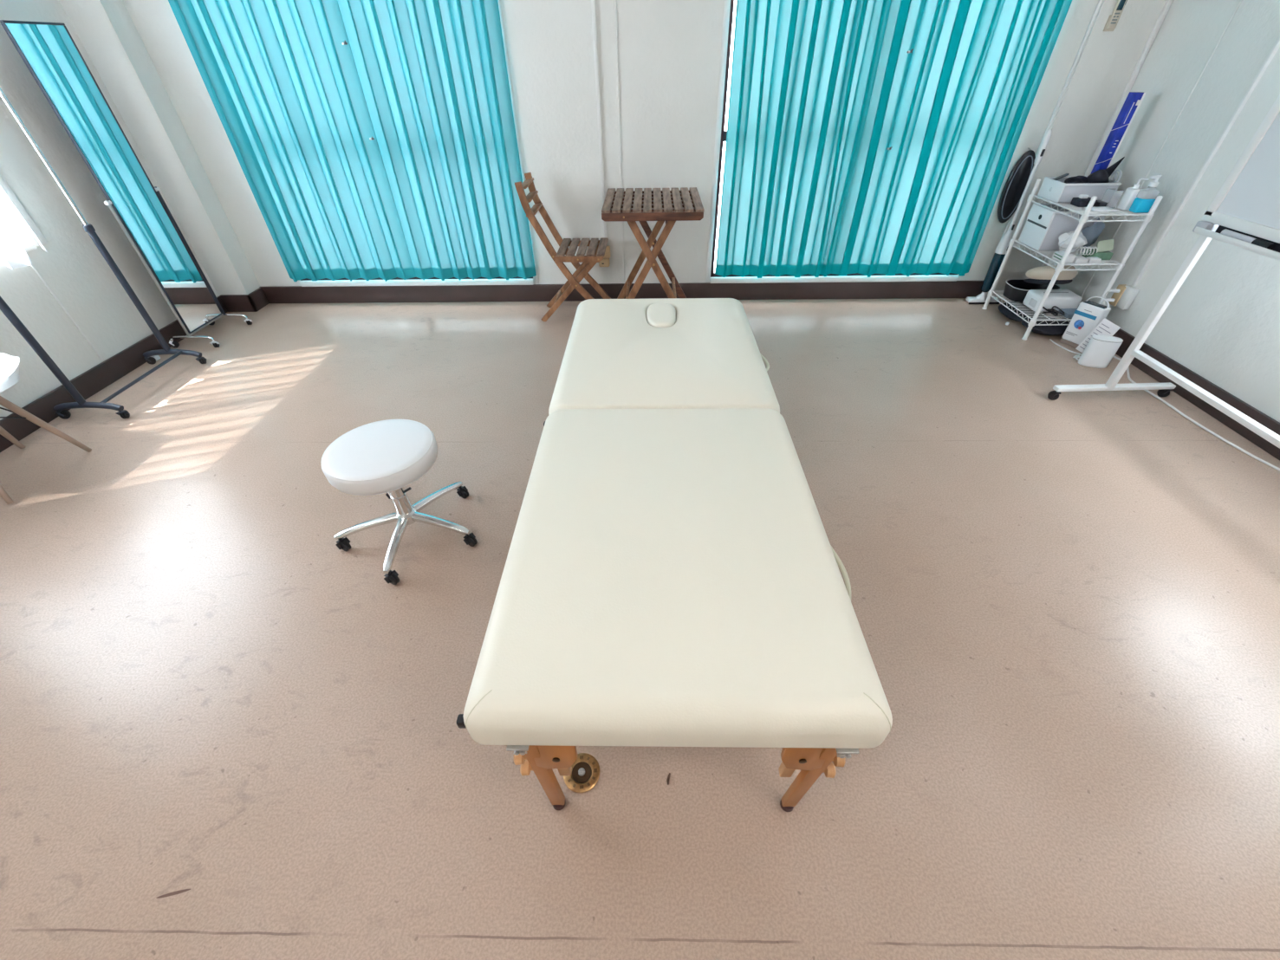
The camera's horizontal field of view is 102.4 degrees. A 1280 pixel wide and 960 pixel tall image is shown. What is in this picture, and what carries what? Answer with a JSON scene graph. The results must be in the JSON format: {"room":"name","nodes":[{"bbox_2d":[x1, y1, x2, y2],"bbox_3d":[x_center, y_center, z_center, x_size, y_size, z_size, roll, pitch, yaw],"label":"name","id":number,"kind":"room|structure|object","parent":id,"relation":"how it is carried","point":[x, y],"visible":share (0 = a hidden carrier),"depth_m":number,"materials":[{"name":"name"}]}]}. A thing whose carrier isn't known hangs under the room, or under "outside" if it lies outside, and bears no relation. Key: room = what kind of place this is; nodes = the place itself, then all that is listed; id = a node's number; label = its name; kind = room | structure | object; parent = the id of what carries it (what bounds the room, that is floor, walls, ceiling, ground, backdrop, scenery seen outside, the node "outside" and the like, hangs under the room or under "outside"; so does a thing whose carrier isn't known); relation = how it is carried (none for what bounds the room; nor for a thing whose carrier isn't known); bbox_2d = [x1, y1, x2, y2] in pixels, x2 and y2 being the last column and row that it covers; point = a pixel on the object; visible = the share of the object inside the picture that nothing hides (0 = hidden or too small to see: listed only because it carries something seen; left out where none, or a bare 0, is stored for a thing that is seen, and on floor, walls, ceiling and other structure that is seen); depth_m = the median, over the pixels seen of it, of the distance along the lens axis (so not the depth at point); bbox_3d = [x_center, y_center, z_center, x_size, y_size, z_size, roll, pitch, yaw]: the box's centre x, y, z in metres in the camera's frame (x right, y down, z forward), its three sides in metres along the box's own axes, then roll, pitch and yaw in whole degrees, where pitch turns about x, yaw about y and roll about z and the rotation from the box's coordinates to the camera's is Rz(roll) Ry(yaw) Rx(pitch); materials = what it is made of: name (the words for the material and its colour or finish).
{"room":"massage room","nodes":[
{"label":"massage room","id":0,"kind":"room"},
{"bbox_2d":[0,0,218,420],"bbox_3d":[-3.287,-0.272,0.714,0.160,2.550,6.550,0,40,1],"label":"wall","id":1,"kind":"structure","parent":0,"point":[74,268],"depth_m":2.79,"materials":[{"name":"paint"}]},
{"bbox_2d":[0,175,47,252],"bbox_3d":[-3.252,-1.312,1.675,0.154,1.465,1.590,0,40,1],"label":"window","id":2,"kind":"structure","parent":1,"relation":"in","point":[27,248],"depth_m":2.65,"materials":[{"name":"white"}]},
{"bbox_2d":[30,262,103,361],"bbox_3d":[-3.163,-0.941,2.829,0.006,0.625,0.014,0,40,1],"label":"trim","id":3,"kind":"structure","parent":1,"relation":"attached to","point":[32,264],"depth_m":2.83,"materials":[{"name":"white"}]},
{"bbox_2d":[0,296,227,452],"bbox_3d":[-3.182,0.714,1.428,0.020,0.118,6.385,0,40,1],"label":"baseboard","id":4,"kind":"structure","parent":1,"relation":"attached to","point":[100,376],"depth_m":2.95,"materials":[{"name":"brown plastic"}]},
{"bbox_2d":[0,298,1279,959],"bbox_3d":[-0.130,0.723,1.485,6.440,0.050,6.870,0,40,1],"label":"floor","id":5,"kind":"structure","parent":0,"point":[225,734],"depth_m":1.57,"materials":[{"name":"laminate"}]},
{"bbox_2d":[0,353,91,504],"bbox_3d":[-2.873,-0.341,2.134,0.461,0.834,0.470,0,40,1],"label":"shell chair","id":6,"kind":"object","parent":5,"relation":"on","point":[9,376],"visible":1,"depth_m":2.27,"materials":[{"name":"white plastic"}]},
{"bbox_2d":[0,87,206,419],"bbox_3d":[-2.929,-1.159,2.455,0.383,1.672,0.870,0,40,1],"label":"rack","id":7,"kind":"object","parent":5,"relation":"on","point":[81,402],"visible":1,"depth_m":2.72,"materials":[{"name":"black metal"}]},
{"bbox_2d":[0,19,252,348],"bbox_3d":[-2.962,-1.628,3.050,0.328,1.630,0.416,0,40,1],"label":"mirror","id":8,"kind":"object","parent":5,"relation":"on","point":[50,54],"visible":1,"depth_m":2.93,"materials":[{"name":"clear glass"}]},
{"bbox_2d":[150,355,160,360],"bbox_3d":[-3.102,-0.784,3.287,0.040,0.036,0.038,0,40,1],"label":"adapter","id":9,"kind":"object","parent":5,"relation":"on","point":[156,357],"visible":0.45,"depth_m":3.28,"materials":[{"name":"white plastic"}]},
{"bbox_2d":[321,419,477,585],"bbox_3d":[-0.903,0.059,1.925,0.535,0.427,0.518,0,40,1],"label":"stool","id":10,"kind":"object","parent":5,"relation":"on","point":[387,456],"visible":1,"depth_m":1.82,"materials":[{"name":"white leather"}]},
{"bbox_2d":[514,172,610,321],"bbox_3d":[-0.471,-1.558,3.507,0.556,0.892,0.384,0,40,1],"label":"folding chair","id":11,"kind":"object","parent":5,"relation":"on","point":[596,250],"visible":0.98,"depth_m":3.45,"materials":[{"name":"brown wood"}]},
{"bbox_2d":[563,753,599,792],"bbox_3d":[-0.156,0.777,1.371,0.098,0.014,0.098,0,40,1],"label":"floor drain","id":12,"kind":"object","parent":5,"relation":"on","point":[581,780],"visible":0.91,"depth_m":1.36,"materials":[{"name":"gold metal"}]},
{"bbox_2d":[601,187,704,298],"bbox_3d":[0.080,-1.431,3.416,0.590,0.790,0.610,0,40,1],"label":"folding table","id":13,"kind":"object","parent":5,"relation":"on","point":[629,205],"visible":0.92,"depth_m":3.14,"materials":[{"name":"brown wood"}]},
{"bbox_2d":[667,773,670,784],"bbox_3d":[0.075,0.787,1.357,0.007,0.008,0.028,8,41,10],"label":"crumb","id":14,"kind":"object","parent":5,"relation":"on","point":[668,777],"visible":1,"depth_m":1.35,"materials":[{"name":"brown plant"}]},
{"bbox_2d":[455,298,892,812],"bbox_3d":[0.095,0.016,1.799,0.817,0.629,1.951,0,40,1],"label":"massage table","id":15,"kind":"object","parent":5,"relation":"on","point":[672,576],"visible":1,"depth_m":1.10,"materials":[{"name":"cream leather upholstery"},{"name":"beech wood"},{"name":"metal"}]},
{"bbox_2d":[548,298,779,414],"bbox_3d":[0.085,-0.493,2.022,0.757,0.115,0.952,0,40,1],"label":"cushion","id":16,"kind":"object","parent":15,"relation":"on","point":[666,353],"depth_m":1.87,"materials":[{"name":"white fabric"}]},
{"bbox_2d":[463,408,892,748],"bbox_3d":[0.070,0.131,1.274,0.757,0.115,0.991,0,40,1],"label":"cushion","id":17,"kind":"object","parent":15,"relation":"on","point":[671,577],"depth_m":1.04,"materials":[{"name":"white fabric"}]},
{"bbox_2d":[965,129,1052,304],"bbox_3d":[2.549,-1.745,3.511,0.222,1.075,0.090,0,40,1],"label":"stick vacuum","id":18,"kind":"object","parent":5,"relation":"on","point":[1001,250],"visible":0.86,"depth_m":3.60,"materials":[{"name":"white plastic"}]},
{"bbox_2d":[981,253,1005,292],"bbox_3d":[2.548,-1.499,3.719,0.072,0.272,0.071,0,40,1],"label":"tube","id":19,"kind":"object","parent":18,"relation":"on","point":[997,258],"depth_m":3.69,"materials":[{"name":"blue plastic"}]},
{"bbox_2d":[997,301,1069,336],"bbox_3d":[2.681,-1.104,3.509,0.327,0.086,0.520,0,40,1],"label":"duffel bag","id":20,"kind":"object","parent":5,"relation":"on","point":[1054,330],"visible":0.62,"depth_m":3.41,"materials":[{"name":"black fabric"}]},
{"bbox_2d":[1049,338,1082,355],"bbox_3d":[2.698,-0.833,3.212,0.042,0.052,0.315,-10,41,-11],"label":"cable","id":21,"kind":"object","parent":5,"relation":"on","point":[1049,339],"visible":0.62,"depth_m":3.24,"materials":[{"name":"white plastic"}]},
{"bbox_2d":[981,178,1163,340],"bbox_3d":[2.686,-1.405,3.290,0.391,0.832,0.555,0,40,1],"label":"wire shelf rack","id":22,"kind":"object","parent":5,"relation":"on","point":[1085,213],"visible":0.65,"depth_m":3.12,"materials":[{"name":"white metal"}]},
{"bbox_2d":[1002,279,1061,302],"bbox_3d":[2.687,-1.303,3.545,0.318,0.090,0.215,0,40,1],"label":"tray","id":23,"kind":"object","parent":22,"relation":"on","point":[1015,289],"visible":0.63,"depth_m":3.56,"materials":[{"name":"black plastic"}]},
{"bbox_2d":[1022,289,1081,311],"bbox_3d":[2.710,-1.182,3.387,0.268,0.102,0.163,0,40,1],"label":"printer","id":24,"kind":"object","parent":22,"relation":"on","point":[1060,298],"visible":0.8,"depth_m":3.33,"materials":[{"name":"white plastic"}]},
{"bbox_2d":[1023,265,1077,284],"bbox_3d":[2.698,-1.341,3.365,0.281,0.158,0.225,-8,40,-9],"label":"cushion","id":25,"kind":"object","parent":24,"relation":"on","point":[1043,275],"visible":0.78,"depth_m":3.30,"materials":[{"name":"beige fabric"}]},
{"bbox_2d":[1042,305,1064,316],"bbox_3d":[2.665,-1.087,3.309,0.150,0.046,0.067,0,40,1],"label":"cable","id":26,"kind":"object","parent":22,"relation":"on","point":[1052,310],"visible":0.98,"depth_m":3.30,"materials":[{"name":"black plastic"}]},
{"bbox_2d":[1018,202,1109,250],"bbox_3d":[2.679,-1.613,3.275,0.330,0.226,0.235,0,40,1],"label":"storage bin","id":27,"kind":"object","parent":22,"relation":"on","point":[1042,228],"visible":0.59,"depth_m":3.23,"materials":[{"name":"white plastic"}]},
{"bbox_2d":[1052,251,1075,262],"bbox_3d":[2.557,-1.347,3.104,0.066,0.040,0.095,0,40,1],"label":"carton","id":28,"kind":"object","parent":22,"relation":"on","point":[1057,256],"visible":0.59,"depth_m":3.09,"materials":[{"name":"white cardboard"}]},
{"bbox_2d":[1059,308,1077,318],"bbox_3d":[2.782,-1.075,3.316,0.115,0.030,0.100,0,40,1],"label":"power adapter","id":29,"kind":"object","parent":22,"relation":"on","point":[1068,313],"visible":0.52,"depth_m":3.30,"materials":[{"name":"grey plastic"}]},
{"bbox_2d":[1058,230,1087,253],"bbox_3d":[2.653,-1.461,3.160,0.155,0.135,0.114,0,40,1],"label":"plastic bag","id":30,"kind":"object","parent":22,"relation":"on","point":[1064,239],"visible":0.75,"depth_m":3.13,"materials":[{"name":"white plastic"}]},
{"bbox_2d":[1037,176,1121,202],"bbox_3d":[2.683,-1.780,3.153,0.331,0.104,0.212,0,40,1],"label":"storage bin","id":31,"kind":"object","parent":22,"relation":"on","point":[1052,190],"visible":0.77,"depth_m":3.08,"materials":[{"name":"white plastic"}]},
{"bbox_2d":[1052,173,1069,180],"bbox_3d":[2.593,-1.867,3.173,0.102,0.039,0.018,-11,41,-12],"label":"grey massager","id":32,"kind":"object","parent":31,"relation":"on","point":[1065,174],"visible":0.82,"depth_m":3.17,"materials":[{"name":"grey plastic"}]},
{"bbox_2d":[1064,156,1124,183],"bbox_3d":[2.720,-1.839,3.096,0.254,0.181,0.127,16,43,19],"label":"cloth bag","id":33,"kind":"object","parent":31,"relation":"in","point":[1101,176],"visible":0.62,"depth_m":3.07,"materials":[{"name":"black fabric"}]},
{"bbox_2d":[1110,169,1122,181],"bbox_3d":[2.844,-1.813,3.071,0.034,0.069,0.066,0,40,1],"label":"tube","id":34,"kind":"object","parent":31,"relation":"in","point":[1114,172],"visible":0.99,"depth_m":3.06,"materials":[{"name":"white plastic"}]},
{"bbox_2d":[1090,91,1146,174],"bbox_3d":[2.807,-1.986,3.066,0.060,0.519,0.058,0,40,1],"label":"carton","id":35,"kind":"object","parent":31,"relation":"in","point":[1133,100],"visible":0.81,"depth_m":3.00,"materials":[{"name":"blue cardboard"}]},
{"bbox_2d":[1094,99,1140,164],"bbox_3d":[2.801,-2.036,3.024,0.049,0.321,0.058,0,40,1],"label":"print","id":36,"kind":"object","parent":35,"relation":"attached to","point":[1130,107],"depth_m":3.01,"materials":[{"name":"blue paper"}]},
{"bbox_2d":[1072,257,1088,263],"bbox_3d":[2.629,-1.315,3.076,0.070,0.024,0.040,0,40,1],"label":"carton","id":37,"kind":"object","parent":22,"relation":"on","point":[1077,260],"visible":1,"depth_m":3.06,"materials":[{"name":"white cardboard"}]},
{"bbox_2d":[1070,194,1097,207],"bbox_3d":[2.621,-1.650,3.035,0.095,0.056,0.080,0,40,1],"label":"box","id":38,"kind":"object","parent":22,"relation":"on","point":[1083,200],"visible":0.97,"depth_m":3.02,"materials":[{"name":"black plastic"}]},
{"bbox_2d":[1082,217,1104,252],"bbox_3d":[2.756,-1.493,3.145,0.097,0.196,0.076,0,40,1],"label":"cloth bundle","id":39,"kind":"object","parent":22,"relation":"on","point":[1091,233],"visible":0.73,"depth_m":3.11,"materials":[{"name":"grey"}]},
{"bbox_2d":[1085,257,1101,263],"bbox_3d":[2.707,-1.315,3.075,0.065,0.024,0.040,0,40,1],"label":"carton","id":40,"kind":"object","parent":22,"relation":"on","point":[1091,260],"visible":0.89,"depth_m":3.06,"materials":[{"name":"white cardboard"}]},
{"bbox_2d":[1082,248,1113,259],"bbox_3d":[2.778,-1.370,3.126,0.115,0.042,0.095,0,40,1],"label":"pouch","id":41,"kind":"object","parent":22,"relation":"on","point":[1105,255],"visible":0.56,"depth_m":3.09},
{"bbox_2d":[1075,246,1098,255],"bbox_3d":[2.688,-1.379,3.097,0.111,0.047,0.050,0,40,1],"label":"cord","id":42,"kind":"object","parent":41,"relation":"on","point":[1085,247],"visible":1,"depth_m":3.09,"materials":[{"name":"white plastic"}]},
{"bbox_2d":[1096,239,1114,252],"bbox_3d":[2.781,-1.401,3.077,0.098,0.065,0.041,-4,40,-3],"label":"sachet","id":43,"kind":"object","parent":41,"relation":"on","point":[1105,245],"visible":1,"depth_m":3.07,"materials":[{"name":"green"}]},
{"bbox_2d":[1085,206,1117,212],"bbox_3d":[2.647,-1.556,2.957,0.130,0.012,0.080,0,40,1],"label":"tray","id":44,"kind":"object","parent":22,"relation":"on","point":[1101,209],"visible":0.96,"depth_m":2.93,"materials":[{"name":"white plastic"}]},
{"bbox_2d":[1094,200,1111,207],"bbox_3d":[2.706,-1.623,3.023,0.065,0.028,0.080,0,40,1],"label":"case","id":45,"kind":"object","parent":22,"relation":"on","point":[1100,203],"visible":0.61,"depth_m":2.99,"materials":[{"name":"black plastic"}]},
{"bbox_2d":[1104,197,1116,206],"bbox_3d":[2.737,-1.638,2.992,0.050,0.090,0.068,0,40,1],"label":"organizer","id":46,"kind":"object","parent":22,"relation":"on","point":[1111,200],"visible":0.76,"depth_m":2.99,"materials":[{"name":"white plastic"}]},
{"bbox_2d":[1117,177,1149,210],"bbox_3d":[2.796,-1.620,2.914,0.070,0.161,0.060,0,40,1],"label":"pump bottle","id":47,"kind":"object","parent":22,"relation":"on","point":[1131,193],"visible":0.99,"depth_m":2.91,"materials":[{"name":"white plastic"}]},
{"bbox_2d":[1129,174,1162,213],"bbox_3d":[2.825,-1.591,2.859,0.084,0.186,0.056,0,40,1],"label":"sanitizer bottle","id":48,"kind":"object","parent":22,"relation":"on","point":[1140,204],"visible":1,"depth_m":2.87,"materials":[{"name":"blue plastic"}]},
{"bbox_2d":[1072,354,1080,360],"bbox_3d":[2.663,-0.746,3.122,0.071,0.035,0.051,-30,48,-30],"label":"cable","id":49,"kind":"object","parent":5,"relation":"on","point":[1076,356],"visible":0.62,"depth_m":3.11,"materials":[{"name":"white plastic"}]},
{"bbox_2d":[1059,296,1111,348],"bbox_3d":[2.766,-0.981,3.188,0.078,0.309,0.145,-18,43,-19],"label":"carton","id":50,"kind":"object","parent":5,"relation":"on","point":[1088,315],"visible":0.88,"depth_m":3.17,"materials":[{"name":"white cardboard"}]},
{"bbox_2d":[1075,318,1120,352],"bbox_3d":[2.724,-0.844,3.063,0.173,0.218,0.069,-13,41,-14],"label":"paper sheet","id":51,"kind":"object","parent":5,"relation":"on","point":[1105,327],"visible":0.63,"depth_m":3.04,"materials":[{"name":"white paper"}]},
{"bbox_2d":[1078,334,1123,368],"bbox_3d":[2.705,-0.755,3.027,0.148,0.171,0.080,13,42,16],"label":"trash bin","id":52,"kind":"object","parent":5,"relation":"on","point":[1099,352],"visible":1,"depth_m":3.00,"materials":[{"name":"white plastic"}]},
{"bbox_2d":[1047,93,1279,448],"bbox_3d":[2.507,-0.621,1.590,0.653,1.810,1.690,0,40,1],"label":"whiteboard","id":53,"kind":"object","parent":5,"relation":"on","point":[1247,203],"visible":1,"depth_m":2.11,"materials":[{"name":"white metal"}]},
{"bbox_2d":[1194,225,1279,260],"bbox_3d":[2.440,-0.578,1.611,0.055,0.045,1.645,0,40,1],"label":"tray","id":54,"kind":"object","parent":53,"relation":"on","point":[1206,231],"depth_m":2.08,"materials":[{"name":"white metal"}]},
{"bbox_2d":[1220,228,1275,250],"bbox_3d":[2.444,-0.969,2.073,0.027,0.028,0.215,0,40,1],"label":"eraser","id":55,"kind":"object","parent":53,"relation":"on","point":[1269,245],"visible":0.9,"depth_m":2.06,"materials":[{"name":"grey plastic"}]},
{"bbox_2d":[1101,300,1279,471],"bbox_3d":[2.840,-0.442,2.577,0.136,0.266,1.804,0,40,1],"label":"cable","id":56,"kind":"object","parent":5,"relation":"on","point":[1115,357],"visible":0.66,"depth_m":2.55,"materials":[{"name":"white plastic"}]},
{"bbox_2d":[123,0,1166,286],"bbox_3d":[-0.099,-2.424,3.228,6.440,2.550,0.160,0,40,1],"label":"wall","id":57,"kind":"structure","parent":0,"point":[669,51],"depth_m":3.22,"materials":[{"name":"paint"}]},
{"bbox_2d":[58,0,259,296],"bbox_3d":[-3.048,-2.317,3.161,0.225,2.550,0.165,0,40,1],"label":"column","id":58,"kind":"structure","parent":57,"relation":"attached to","point":[106,29],"depth_m":3.22,"materials":[{"name":"paint"}]},
{"bbox_2d":[219,287,268,311],"bbox_3d":[-3.013,-1.374,3.922,0.225,0.125,0.165,0,40,1],"label":"baseboard","id":59,"kind":"structure","parent":57,"relation":"attached to","point":[256,300],"depth_m":3.87,"materials":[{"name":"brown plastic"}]},
{"bbox_2d":[296,0,538,286],"bbox_3d":[-1.708,-2.273,3.303,1.850,2.005,0.085,0,40,1],"label":"window","id":60,"kind":"structure","parent":57,"relation":"in","point":[534,280],"depth_m":3.89,"materials":[{"name":"white"}]},
{"bbox_2d":[591,0,607,246],"bbox_3d":[-0.261,-2.521,3.036,0.022,2.150,0.018,0,40,1],"label":"cable conduit","id":61,"kind":"object","parent":57,"relation":"attached to","point":[593,2],"visible":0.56,"depth_m":3.19,"materials":[{"name":"white plastic"}]},
{"bbox_2d":[598,246,610,266],"bbox_3d":[-0.258,-1.627,3.748,0.084,0.135,0.067,0,40,1],"label":"wall outlet","id":62,"kind":"object","parent":57,"relation":"attached to","point":[605,262],"visible":0.67,"depth_m":3.74,"materials":[{"name":"beige plastic"}]},
{"bbox_2d":[614,0,625,283],"bbox_3d":[-0.134,-2.420,3.123,0.014,2.420,0.008,0,40,1],"label":"trim","id":63,"kind":"structure","parent":57,"relation":"attached to","point":[615,3],"depth_m":3.23,"materials":[{"name":"paint"}]},
{"bbox_2d":[259,280,983,303],"bbox_3d":[0.028,-1.437,3.933,5.895,0.128,0.020,0,40,1],"label":"baseboard","id":64,"kind":"structure","parent":57,"relation":"attached to","point":[958,289],"depth_m":3.93,"materials":[{"name":"brown plastic"}]},
{"bbox_2d":[705,0,961,283],"bbox_3d":[1.432,-2.276,3.242,1.900,2.005,0.085,0,40,1],"label":"window","id":65,"kind":"structure","parent":57,"relation":"in","point":[720,136],"depth_m":3.70,"materials":[{"name":"white metal"}]},
{"bbox_2d":[997,148,1035,223],"bbox_3d":[2.506,-1.956,3.435,0.150,0.439,0.049,0,40,1],"label":"pad","id":66,"kind":"object","parent":57,"relation":"attached to","point":[1015,185],"visible":0.9,"depth_m":3.42,"materials":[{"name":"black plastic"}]},
{"bbox_2d":[1001,0,1102,237],"bbox_3d":[2.566,-2.419,3.068,0.016,2.422,0.013,0,40,1],"label":"cable conduit","id":67,"kind":"object","parent":57,"relation":"attached to","point":[1100,2],"visible":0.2,"depth_m":3.07,"materials":[{"name":"white plastic"}]},
{"bbox_2d":[986,0,1138,298],"bbox_3d":[2.670,-2.367,3.103,0.188,2.550,0.025,0,40,1],"label":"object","id":68,"kind":"structure","parent":57,"relation":"attached to","point":[1100,48],"depth_m":3.13,"materials":[{"name":"paint"}]},
{"bbox_2d":[1041,0,1173,266],"bbox_3d":[2.943,-2.417,3.057,0.026,2.422,0.021,0,40,1],"label":"cable conduit","id":69,"kind":"object","parent":57,"relation":"attached to","point":[1168,3],"visible":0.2,"depth_m":3.09,"materials":[{"name":"white plastic"}]},
{"bbox_2d":[1103,0,1127,31],"bbox_3d":[2.660,-2.612,2.866,0.056,0.170,0.028,0,40,1],"label":"controller","id":70,"kind":"object","parent":57,"relation":"attached to","point":[1112,22],"visible":1,"depth_m":2.87,"materials":[{"name":"beige plastic"}]},
{"bbox_3d":[-1.732,-3.018,2.617,1.880,0.032,0.065,0,40,1],"label":"rail","id":71,"kind":"object","parent":57,"relation":"attached to","visible":0},
{"bbox_2d":[168,0,415,282],"bbox_3d":[-2.173,-2.243,3.235,0.965,1.941,0.078,0,40,1],"label":"curtain","id":72,"kind":"object","parent":71,"relation":"hanging from","point":[283,87],"visible":1,"depth_m":3.26,"materials":[{"name":"teal fabric"}]},
{"bbox_2d":[337,0,536,280],"bbox_3d":[-1.243,-2.246,3.219,0.909,1.941,0.071,0,40,1],"label":"curtain","id":73,"kind":"object","parent":71,"relation":"hanging from","point":[432,74],"visible":1,"depth_m":3.25,"materials":[{"name":"teal fabric"}]},
{"bbox_3d":[1.442,-3.021,2.555,1.890,0.032,0.065,0,40,1],"label":"rail","id":74,"kind":"object","parent":57,"relation":"attached to","visible":0},
{"bbox_2d":[714,0,925,278],"bbox_3d":[1.070,-2.247,3.172,1.051,1.941,0.070,0,40,1],"label":"curtain","id":75,"kind":"object","parent":74,"relation":"hanging from","point":[817,86],"visible":1,"depth_m":3.22,"materials":[{"name":"teal fabric"}]},
{"bbox_2d":[857,0,1072,277],"bbox_3d":[1.995,-2.248,3.155,0.814,1.941,0.070,0,40,1],"label":"curtain","id":76,"kind":"object","parent":74,"relation":"hanging from","point":[977,68],"visible":1,"depth_m":3.21,"materials":[{"name":"teal fabric"}]},
{"bbox_2d":[1046,0,1279,422],"bbox_3d":[2.992,-0.278,0.591,0.160,2.550,6.550,0,40,1],"label":"wall","id":77,"kind":"structure","parent":0,"point":[1222,324],"depth_m":2.71,"materials":[{"name":"paint"}]},
{"bbox_2d":[1105,284,1139,309],"bbox_3d":[2.915,-1.115,3.127,0.090,0.126,0.117,0,40,1],"label":"wall outlet","id":78,"kind":"object","parent":77,"relation":"attached to","point":[1123,296],"visible":0.91,"depth_m":3.11,"materials":[{"name":"white plastic"}]},
{"bbox_2d":[1080,0,1241,297],"bbox_3d":[2.949,-2.128,2.709,0.006,2.420,0.014,0,40,1],"label":"trim","id":79,"kind":"structure","parent":77,"relation":"attached to","point":[1239,1],"depth_m":2.80,"materials":[{"name":"paint"}]},
{"bbox_2d":[1054,304,1279,461],"bbox_3d":[2.918,0.659,1.361,0.020,0.128,6.530,0,40,1],"label":"baseboard","id":80,"kind":"structure","parent":77,"relation":"attached to","point":[1231,399],"depth_m":2.66,"materials":[{"name":"brown plastic"}]},
{"bbox_2d":[1131,35,1279,286],"bbox_3d":[2.937,-1.999,2.376,0.020,2.190,0.016,0,40,1],"label":"cable conduit","id":81,"kind":"object","parent":77,"relation":"attached to","point":[1276,45],"visible":1,"depth_m":2.65,"materials":[{"name":"white plastic"}]},
{"bbox_3d":[-3.175,-1.849,1.213,0.048,0.016,1.580,0,40,1],"label":"rail","id":82,"kind":"object","parent":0,"visible":0},
{"bbox_2d":[0,186,47,269],"bbox_3d":[-3.149,-1.284,1.697,0.044,1.480,1.485,0,40,1],"label":"sheer curtain","id":83,"kind":"object","parent":82,"relation":"hanging from","point":[12,224],"visible":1,"depth_m":2.56,"materials":[{"name":"white fabric"}]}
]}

